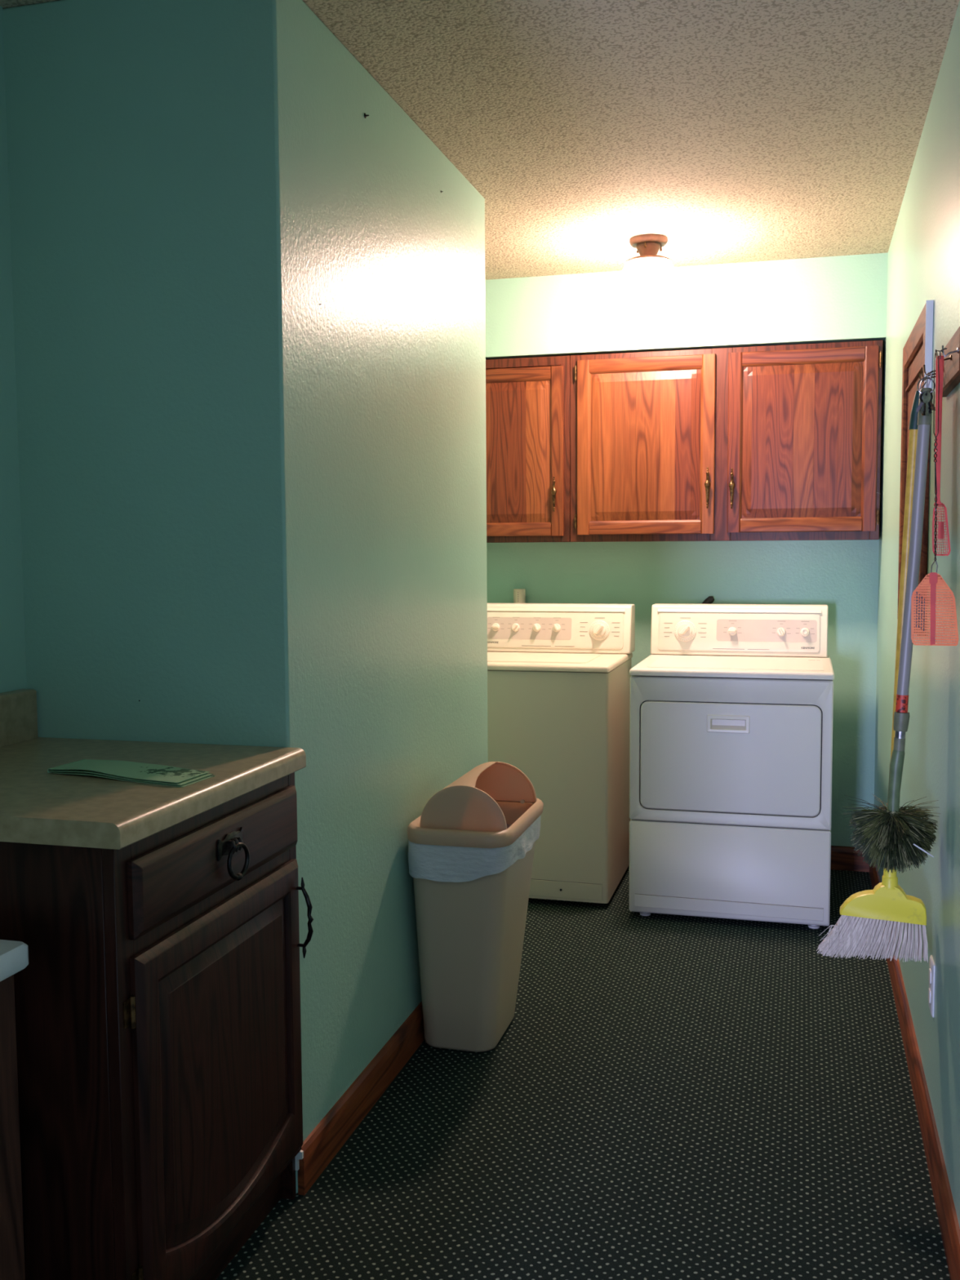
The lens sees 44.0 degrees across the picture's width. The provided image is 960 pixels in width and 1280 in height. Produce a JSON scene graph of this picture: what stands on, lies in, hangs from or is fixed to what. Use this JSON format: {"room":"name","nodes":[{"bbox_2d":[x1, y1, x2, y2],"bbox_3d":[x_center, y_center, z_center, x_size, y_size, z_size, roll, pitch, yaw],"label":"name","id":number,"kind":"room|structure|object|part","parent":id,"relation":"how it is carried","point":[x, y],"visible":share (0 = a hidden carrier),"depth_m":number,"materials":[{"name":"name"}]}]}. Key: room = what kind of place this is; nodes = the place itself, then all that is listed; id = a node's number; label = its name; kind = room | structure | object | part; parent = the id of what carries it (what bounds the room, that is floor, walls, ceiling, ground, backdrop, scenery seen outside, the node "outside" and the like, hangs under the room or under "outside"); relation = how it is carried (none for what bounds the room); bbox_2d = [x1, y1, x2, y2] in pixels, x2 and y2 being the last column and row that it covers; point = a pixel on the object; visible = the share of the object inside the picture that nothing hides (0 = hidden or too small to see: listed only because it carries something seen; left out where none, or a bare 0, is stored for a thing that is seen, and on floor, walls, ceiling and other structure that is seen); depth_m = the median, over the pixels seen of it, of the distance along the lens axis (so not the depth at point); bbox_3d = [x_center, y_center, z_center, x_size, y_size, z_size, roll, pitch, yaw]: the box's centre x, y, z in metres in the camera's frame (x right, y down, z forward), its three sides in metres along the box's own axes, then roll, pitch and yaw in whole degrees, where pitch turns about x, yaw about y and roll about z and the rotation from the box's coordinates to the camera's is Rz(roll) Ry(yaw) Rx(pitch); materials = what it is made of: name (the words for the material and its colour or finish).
{"room":"laundry room","nodes":[
{"label":"laundry room","id":0,"kind":"room"},
{"bbox_2d":[0,5,26,693],"bbox_3d":[-1.331,-0.013,1.703,0.338,2.387,1.678,1,5,15],"label":"wall","id":1,"kind":"structure","parent":0,"point":[12,635],"depth_m":2.41,"materials":[{"name":"teal paint"}]},
{"bbox_2d":[2,0,488,1193],"bbox_3d":[-0.625,-0.131,3.165,0.929,2.387,1.524,1,5,15],"label":"wall","id":2,"kind":"structure","parent":0,"point":[253,509],"depth_m":2.41,"materials":[{"name":"teal paint"}]},
{"bbox_2d":[0,688,38,746],"bbox_3d":[-1.016,0.176,2.160,0.030,0.102,0.655,1,5,15],"label":"backsplash","id":3,"kind":"structure","parent":2,"relation":"attached to","point":[18,708],"depth_m":2.40,"materials":[{"name":"beige laminate"}]},
{"bbox_2d":[294,1150,303,1170],"bbox_3d":[-0.365,1.047,2.394,0.018,0.044,0.007,1,5,15],"label":"trim","id":4,"kind":"structure","parent":2,"relation":"attached to","point":[300,1154],"depth_m":2.39,"materials":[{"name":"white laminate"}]},
{"bbox_2d":[297,1000,424,1195],"bbox_3d":[-0.162,1.018,3.131,0.014,0.096,1.520,1,5,15],"label":"baseboard","id":5,"kind":"structure","parent":2,"relation":"attached to","point":[320,1147],"depth_m":2.69,"materials":[{"name":"brown wood"}]},
{"bbox_2d":[0,0,959,279],"bbox_3d":[-1.253,-1.232,1.456,3.983,0.080,7.730,1,5,15],"label":"ceiling","id":6,"kind":"structure","parent":0,"point":[730,131],"depth_m":2.96,"materials":[{"name":"white paint"}]},
{"bbox_2d":[622,234,674,287],"bbox_3d":[0.594,-1.331,4.188,0.180,0.165,0.180,1,5,15],"label":"ceiling lamp","id":7,"kind":"object","parent":6,"relation":"attached to","point":[648,269],"visible":1,"depth_m":4.14,"materials":[{"name":"white glass"}]},
{"bbox_3d":[0.594,-1.293,4.191,0.180,0.088,0.180,1,5,15],"label":"lamp shade","id":8,"kind":"part","parent":7,"relation":"part of","materials":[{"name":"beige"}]},
{"bbox_2d":[216,865,950,1279],"bbox_3d":[-1.238,1.213,1.645,3.983,0.050,7.730,1,5,15],"label":"floor","id":9,"kind":"structure","parent":0,"point":[662,1096],"depth_m":2.64,"materials":[{"name":"carpet"}]},
{"bbox_2d":[0,939,28,1279],"bbox_3d":[-0.967,0.825,1.440,0.502,0.752,0.698,1,5,15],"label":"base cabinet","id":10,"kind":"object","parent":9,"relation":"on","point":[14,955],"visible":1,"depth_m":1.67,"materials":[{"name":"laminate"}]},
{"bbox_2d":[0,772,313,1279],"bbox_3d":[-0.709,0.708,2.129,0.652,0.875,0.635,1,5,15],"label":"base cabinet","id":11,"kind":"object","parent":9,"relation":"on","point":[157,994],"visible":0.93,"depth_m":1.82,"materials":[{"name":"brown wood"}]},
{"bbox_2d":[0,688,306,849],"bbox_3d":[-0.729,0.200,2.084,0.626,0.140,0.655,1,5,15],"label":"countertop","id":12,"kind":"structure","parent":11,"relation":"on","point":[37,806],"depth_m":1.99,"materials":[{"name":"beige laminate"}]},
{"bbox_2d":[47,759,215,786],"bbox_3d":[-0.605,0.226,2.055,0.313,0.013,0.100,2,5,26],"label":"leaflet","id":13,"kind":"object","parent":12,"relation":"on","point":[133,771],"visible":1,"depth_m":2.04,"materials":[{"name":"green paper"}]},
{"bbox_3d":[-0.454,0.662,2.055,0.020,0.775,0.635,1,5,15],"label":"frame","id":14,"kind":"part","parent":11,"relation":"part of","materials":[{"name":"brown wood"}]},
{"bbox_3d":[-0.435,0.364,2.033,0.017,0.119,0.583,1,5,15],"label":"drawer","id":15,"kind":"part","parent":11,"relation":"part of","materials":[{"name":"brown wood"}]},
{"bbox_3d":[-0.433,0.740,2.062,0.017,0.582,0.583,1,5,15],"label":"door","id":16,"kind":"part","parent":11,"relation":"part of","materials":[{"name":"brown wood"}]},
{"bbox_3d":[-0.434,0.746,2.063,0.013,0.479,0.469,1,5,15],"label":"panel","id":17,"kind":"part","parent":11,"relation":"part of","materials":[{"name":"brown wood"}]},
{"bbox_3d":[-0.425,0.348,2.027,0.004,0.038,0.092,1,5,15],"label":"plate","id":18,"kind":"part","parent":11,"relation":"part of","materials":[{"name":"metal"}]},
{"bbox_3d":[-0.414,0.374,2.026,0.021,0.072,0.060,1,5,15],"label":"handle","id":19,"kind":"part","parent":11,"relation":"part of","materials":[{"name":"metal"}]},
{"bbox_3d":[-0.339,0.539,2.304,0.034,0.160,0.010,1,5,15],"label":"handle","id":20,"kind":"part","parent":11,"relation":"part of","materials":[{"name":"metal"}]},
{"bbox_2d":[407,761,543,1052],"bbox_3d":[-0.002,0.706,3.160,0.275,0.713,0.468,1,5,15],"label":"waste bin","id":21,"kind":"object","parent":9,"relation":"on","point":[470,934],"visible":0.99,"depth_m":3.02,"materials":[{"name":"beige plastic"}]},
{"bbox_2d":[408,814,541,882],"bbox_3d":[-0.005,0.647,3.157,0.283,0.330,0.446,1,5,15],"label":"liner","id":22,"kind":"object","parent":21,"relation":"in","point":[430,862],"visible":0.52,"depth_m":2.94,"materials":[{"name":"white plastic"}]},
{"bbox_3d":[-0.003,0.491,3.144,0.275,0.074,0.468,1,5,15],"label":"lid frame","id":23,"kind":"part","parent":21,"relation":"part of","materials":[{"name":"beige plastic"}]},
{"bbox_3d":[0.002,0.406,3.135,0.226,0.111,0.356,1,5,15],"label":"swing lid","id":24,"kind":"part","parent":21,"relation":"part of","materials":[{"name":"beige plastic"}]},
{"bbox_2d":[487,603,635,906],"bbox_3d":[0.209,0.409,4.617,0.701,1.076,0.615,1,5,15],"label":"washing machine","id":25,"kind":"object","parent":9,"relation":"on","point":[558,677],"visible":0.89,"depth_m":4.32,"materials":[{"name":"white metal"}]},
{"bbox_3d":[0.061,-0.051,4.798,0.033,0.033,0.029,1,5,15],"label":"knob","id":26,"kind":"part","parent":25,"relation":"part of","materials":[{"name":"plastic"}]},
{"bbox_3d":[0.141,-0.050,4.776,0.033,0.033,0.030,1,5,15],"label":"knob","id":27,"kind":"part","parent":25,"relation":"part of","materials":[{"name":"plastic"}]},
{"bbox_3d":[0.195,-0.047,4.773,0.350,0.088,0.017,1,5,15],"label":"grey panel","id":28,"kind":"part","parent":25,"relation":"part of","materials":[{"name":"white plastic"}]},
{"bbox_3d":[0.225,-0.049,4.753,0.033,0.033,0.030,1,5,15],"label":"knob","id":29,"kind":"part","parent":25,"relation":"part of","materials":[{"name":"plastic"}]},
{"bbox_3d":[0.177,0.066,4.536,0.526,0.006,0.361,1,5,15],"label":"lid","id":30,"kind":"part","parent":25,"relation":"part of","materials":[{"name":"white metal"}]},
{"bbox_3d":[0.262,-0.039,4.758,0.630,0.144,0.032,1,5,15],"label":"plate","id":31,"kind":"part","parent":25,"relation":"part of","materials":[{"name":"plastic"}]},
{"bbox_3d":[0.303,-0.047,4.732,0.033,0.033,0.030,1,5,15],"label":"knob","id":32,"kind":"part","parent":25,"relation":"part of","materials":[{"name":"plastic"}]},
{"bbox_3d":[0.203,0.075,4.591,0.693,0.022,0.613,1,5,15],"label":"panel","id":33,"kind":"part","parent":25,"relation":"part of","materials":[{"name":"white metal"}]},
{"bbox_3d":[0.130,0.906,4.369,0.646,0.065,0.006,1,5,15],"label":"kick panel","id":34,"kind":"part","parent":25,"relation":"part of","materials":[{"name":"white metal"}]},
{"bbox_3d":[0.468,-0.039,4.678,0.053,0.053,0.037,1,5,15],"label":"dial knob","id":35,"kind":"part","parent":25,"relation":"part of","materials":[{"name":"plastic"}]},
{"bbox_2d":[629,603,834,928],"bbox_3d":[0.938,0.422,4.379,0.683,1.078,0.691,1,5,15],"label":"dryer","id":36,"kind":"object","parent":9,"relation":"on","point":[731,709],"visible":1,"depth_m":4.08,"materials":[{"name":"white metal"}]},
{"bbox_3d":[0.791,-0.035,4.590,0.055,0.056,0.037,1,5,15],"label":"dial knob","id":37,"kind":"part","parent":36,"relation":"part of","materials":[{"name":"plastic"}]},
{"bbox_3d":[0.847,0.285,4.048,0.143,0.060,0.024,1,5,15],"label":"handle","id":38,"kind":"part","parent":36,"relation":"part of","materials":[{"name":"plastic"}]},
{"bbox_3d":[0.851,0.922,4.088,0.638,0.048,0.004,1,5,15],"label":"kick panel","id":39,"kind":"part","parent":36,"relation":"part of","materials":[{"name":"white metal"}]},
{"bbox_3d":[0.854,0.799,4.091,0.678,0.326,0.024,1,5,15],"label":"panel","id":40,"kind":"part","parent":36,"relation":"part of","materials":[{"name":"white metal"}]},
{"bbox_3d":[0.851,0.403,4.059,0.603,0.376,0.023,1,5,15],"label":"door","id":41,"kind":"part","parent":36,"relation":"part of","materials":[{"name":"white metal"}]},
{"bbox_3d":[0.851,0.381,4.059,0.678,0.503,0.024,1,5,15],"label":"panel","id":42,"kind":"part","parent":36,"relation":"part of","materials":[{"name":"white metal"}]},
{"bbox_3d":[0.936,0.089,4.352,0.683,0.022,0.689,1,5,15],"label":"panel","id":43,"kind":"part","parent":36,"relation":"part of","materials":[{"name":"white metal"}]},
{"bbox_3d":[0.967,-0.033,4.551,0.033,0.033,0.029,1,5,15],"label":"knob","id":44,"kind":"part","parent":36,"relation":"part of","materials":[{"name":"plastic"}]},
{"bbox_3d":[0.990,-0.029,4.560,0.609,0.146,0.032,1,5,15],"label":"plate","id":45,"kind":"part","parent":36,"relation":"part of","materials":[{"name":"plastic"}]},
{"bbox_3d":[1.092,-0.036,4.529,0.372,0.083,0.016,1,5,15],"label":"grey panel","id":46,"kind":"part","parent":36,"relation":"part of","materials":[{"name":"white plastic"}]},
{"bbox_3d":[1.143,-0.030,4.503,0.033,0.033,0.030,1,5,15],"label":"knob","id":47,"kind":"part","parent":36,"relation":"part of","materials":[{"name":"plastic"}]},
{"bbox_3d":[1.227,-0.029,4.483,0.033,0.033,0.024,1,5,15],"label":"knob","id":48,"kind":"part","parent":36,"relation":"part of","materials":[{"name":"plastic"}]},
{"bbox_2d":[486,345,883,846],"bbox_3d":[0.578,-0.279,4.998,2.283,2.387,0.100,1,5,15],"label":"wall","id":49,"kind":"structure","parent":0,"point":[842,575],"depth_m":4.80,"materials":[{"name":"teal paint"}]},
{"bbox_2d":[513,588,525,603],"bbox_3d":[0.174,0.348,5.074,0.058,1.130,0.052,1,5,15],"label":"drain pipe","id":50,"kind":"object","parent":49,"relation":"attached to","point":[519,594],"visible":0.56,"depth_m":5.01,"materials":[{"name":"plastic"}]},
{"bbox_2d":[485,355,570,542],"bbox_3d":[0.041,-0.778,4.934,0.701,0.743,0.224,1,5,15],"label":"upper cabinet","id":51,"kind":"object","parent":49,"relation":"attached to","point":[528,399],"visible":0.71,"depth_m":4.81,"materials":[{"name":"brown wood"}]},
{"bbox_3d":[0.298,-0.587,4.777,0.024,0.141,0.030,1,5,15],"label":"handle","id":52,"kind":"part","parent":51,"relation":"part of","materials":[{"name":"brown metal"}]},
{"bbox_2d":[701,595,714,604],"bbox_3d":[0.890,-0.090,4.844,0.130,0.179,0.030,1,5,15],"label":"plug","id":53,"kind":"object","parent":49,"relation":"attached to","point":[709,599],"visible":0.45,"depth_m":4.82,"materials":[{"name":"plastic"}]},
{"bbox_2d":[570,340,883,542],"bbox_3d":[0.955,-0.764,4.686,1.189,0.743,0.224,1,5,15],"label":"upper cabinet","id":54,"kind":"object","parent":49,"relation":"attached to","point":[771,442],"visible":1,"depth_m":4.61,"materials":[{"name":"brown wood"}]},
{"bbox_3d":[0.651,-0.765,4.690,0.543,0.692,0.016,1,5,15],"label":"door","id":55,"kind":"part","parent":54,"relation":"part of","materials":[{"name":"brown wood"}]},
{"bbox_3d":[0.884,-0.592,4.617,0.024,0.161,0.030,1,5,15],"label":"handle","id":56,"kind":"part","parent":54,"relation":"part of","materials":[{"name":"brown metal"}]},
{"bbox_3d":[0.974,-0.586,4.593,0.024,0.156,0.030,1,5,15],"label":"handle","id":57,"kind":"part","parent":54,"relation":"part of","materials":[{"name":"brown metal"}]},
{"bbox_3d":[1.227,-0.759,4.533,0.551,0.689,0.016,1,5,15],"label":"door","id":58,"kind":"part","parent":54,"relation":"part of","materials":[{"name":"brown wood"}]},
{"bbox_2d":[830,845,869,871],"bbox_3d":[0.650,0.868,5.009,1.889,0.096,0.014,1,5,15],"label":"baseboard","id":59,"kind":"structure","parent":49,"relation":"attached to","point":[842,858],"depth_m":4.78,"materials":[{"name":"brown wood"}]},
{"bbox_2d":[484,253,888,359],"bbox_3d":[0.533,-1.305,4.779,2.283,0.308,0.188,1,5,15],"label":"wall","id":60,"kind":"structure","parent":0,"point":[842,298],"depth_m":4.60,"materials":[{"name":"teal paint"}]},
{"bbox_2d":[873,0,959,1227],"bbox_3d":[0.615,0.029,0.994,0.100,2.387,7.630,1,5,15],"label":"wall","id":61,"kind":"structure","parent":0,"point":[923,258],"depth_m":2.65,"materials":[{"name":"teal paint"}]},
{"bbox_2d":[869,860,959,1279],"bbox_3d":[0.578,1.167,1.138,0.014,0.096,7.516,1,5,15],"label":"baseboard","id":62,"kind":"structure","parent":61,"relation":"attached to","point":[948,1224],"depth_m":2.52,"materials":[{"name":"brown wood"}]},
{"bbox_2d":[897,299,933,635],"bbox_3d":[1.143,-0.426,3.133,0.016,0.790,0.687,1,5,15],"label":"case","id":63,"kind":"object","parent":61,"relation":"attached to","point":[917,349],"visible":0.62,"depth_m":3.11,"materials":[{"name":"brown wood"}]},
{"bbox_2d":[905,364,922,391],"bbox_3d":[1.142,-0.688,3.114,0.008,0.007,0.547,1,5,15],"label":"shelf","id":64,"kind":"object","parent":63,"relation":"attached to","point":[910,386],"depth_m":3.16,"materials":[{"name":"brown wood"}]},
{"bbox_3d":[1.149,-0.426,3.133,0.004,0.689,0.585,1,5,15],"label":"panel","id":65,"kind":"part","parent":63,"relation":"part of","materials":[{"name":"brown wood"}]},
{"bbox_2d":[928,955,935,1017],"bbox_3d":[0.979,0.751,2.578,0.007,0.116,0.070,1,5,15],"label":"wall outlet","id":66,"kind":"object","parent":61,"relation":"attached to","point":[931,964],"visible":1,"depth_m":2.56,"materials":[{"name":"white plastic"}]},
{"bbox_2d":[928,987,930,1003],"bbox_3d":[0.977,0.773,2.580,0.003,0.028,0.030,1,5,15],"label":"receptacle","id":67,"kind":"object","parent":66,"relation":"attached to","point":[929,988],"depth_m":2.57,"materials":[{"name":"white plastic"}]},
{"bbox_2d":[928,968,931,983],"bbox_3d":[0.977,0.729,2.577,0.003,0.028,0.030,1,5,15],"label":"receptacle","id":68,"kind":"object","parent":66,"relation":"attached to","point":[930,969],"depth_m":2.57,"materials":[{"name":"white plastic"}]},
{"bbox_2d":[919,326,959,397],"bbox_3d":[0.902,-0.540,2.318,0.057,0.086,0.385,1,5,15],"label":"hook rail","id":69,"kind":"object","parent":61,"relation":"attached to","point":[951,380],"visible":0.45,"depth_m":2.26,"materials":[{"name":"brown wood"}]},
{"bbox_2d":[816,378,928,962],"bbox_3d":[0.848,0.073,2.541,0.230,1.250,0.045,1,5,15],"label":"broom","id":70,"kind":"object","parent":69,"relation":"hanging from","point":[857,929],"visible":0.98,"depth_m":2.56,"materials":[{"name":"yellow paint"}]},
{"bbox_2d":[881,868,898,889],"bbox_3d":[0.885,0.513,2.563,0.038,0.042,0.038,1,5,15],"label":"socket","id":71,"kind":"object","parent":70,"relation":"attached to","point":[889,881],"depth_m":2.55,"materials":[{"name":"yellow plastic"}]},
{"bbox_3d":[0.899,0.035,2.528,0.054,0.968,0.022,1,5,15],"label":"handle","id":72,"kind":"part","parent":70,"relation":"part of","materials":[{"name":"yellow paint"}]},
{"bbox_2d":[842,372,939,873],"bbox_3d":[0.861,-0.029,2.468,0.196,1.035,0.195,1,5,20],"label":"duster","id":73,"kind":"object","parent":69,"relation":"hanging from","point":[904,835],"depth_m":2.45,"materials":[{"name":"grey metal"}]},
{"bbox_2d":[887,749,904,811],"bbox_3d":[0.872,0.297,2.488,0.033,0.138,0.027,1,5,15],"label":"handle","id":74,"kind":"object","parent":73,"relation":"attached to","point":[896,763],"depth_m":2.48,"materials":[{"name":"green plastic"}]},
{"bbox_2d":[915,377,935,416],"bbox_3d":[0.897,-0.487,2.379,0.029,0.079,0.035,-3,5,-34],"label":"bunch","id":75,"kind":"object","parent":69,"relation":"hanging from","point":[926,397],"visible":0.98,"depth_m":2.38,"materials":[{"name":"metal"}]},
{"bbox_2d":[911,349,958,645],"bbox_3d":[0.812,-0.257,2.121,0.080,0.527,0.111,1,5,15],"label":"fly swatter","id":76,"kind":"object","parent":69,"relation":"hanging from","point":[933,580],"visible":1,"depth_m":2.08,"materials":[{"name":"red plastic"}]},
{"bbox_3d":[0.813,-0.318,2.116,0.014,0.404,0.113,1,5,21],"label":"wire handle","id":77,"kind":"part","parent":76,"relation":"part of","materials":[{"name":"metal"}]},
{"bbox_2d":[932,347,951,555],"bbox_3d":[0.836,-0.339,2.139,0.028,0.374,0.025,-3,5,-31],"label":"fly swatter","id":78,"kind":"object","parent":69,"relation":"hanging from","point":[940,526],"visible":0.91,"depth_m":2.14,"materials":[{"name":"red plastic"}]},
{"bbox_3d":[0.827,-0.376,2.138,0.017,0.267,0.004,1,5,15],"label":"handle","id":79,"kind":"part","parent":78,"relation":"part of","materials":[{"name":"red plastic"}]}
]}

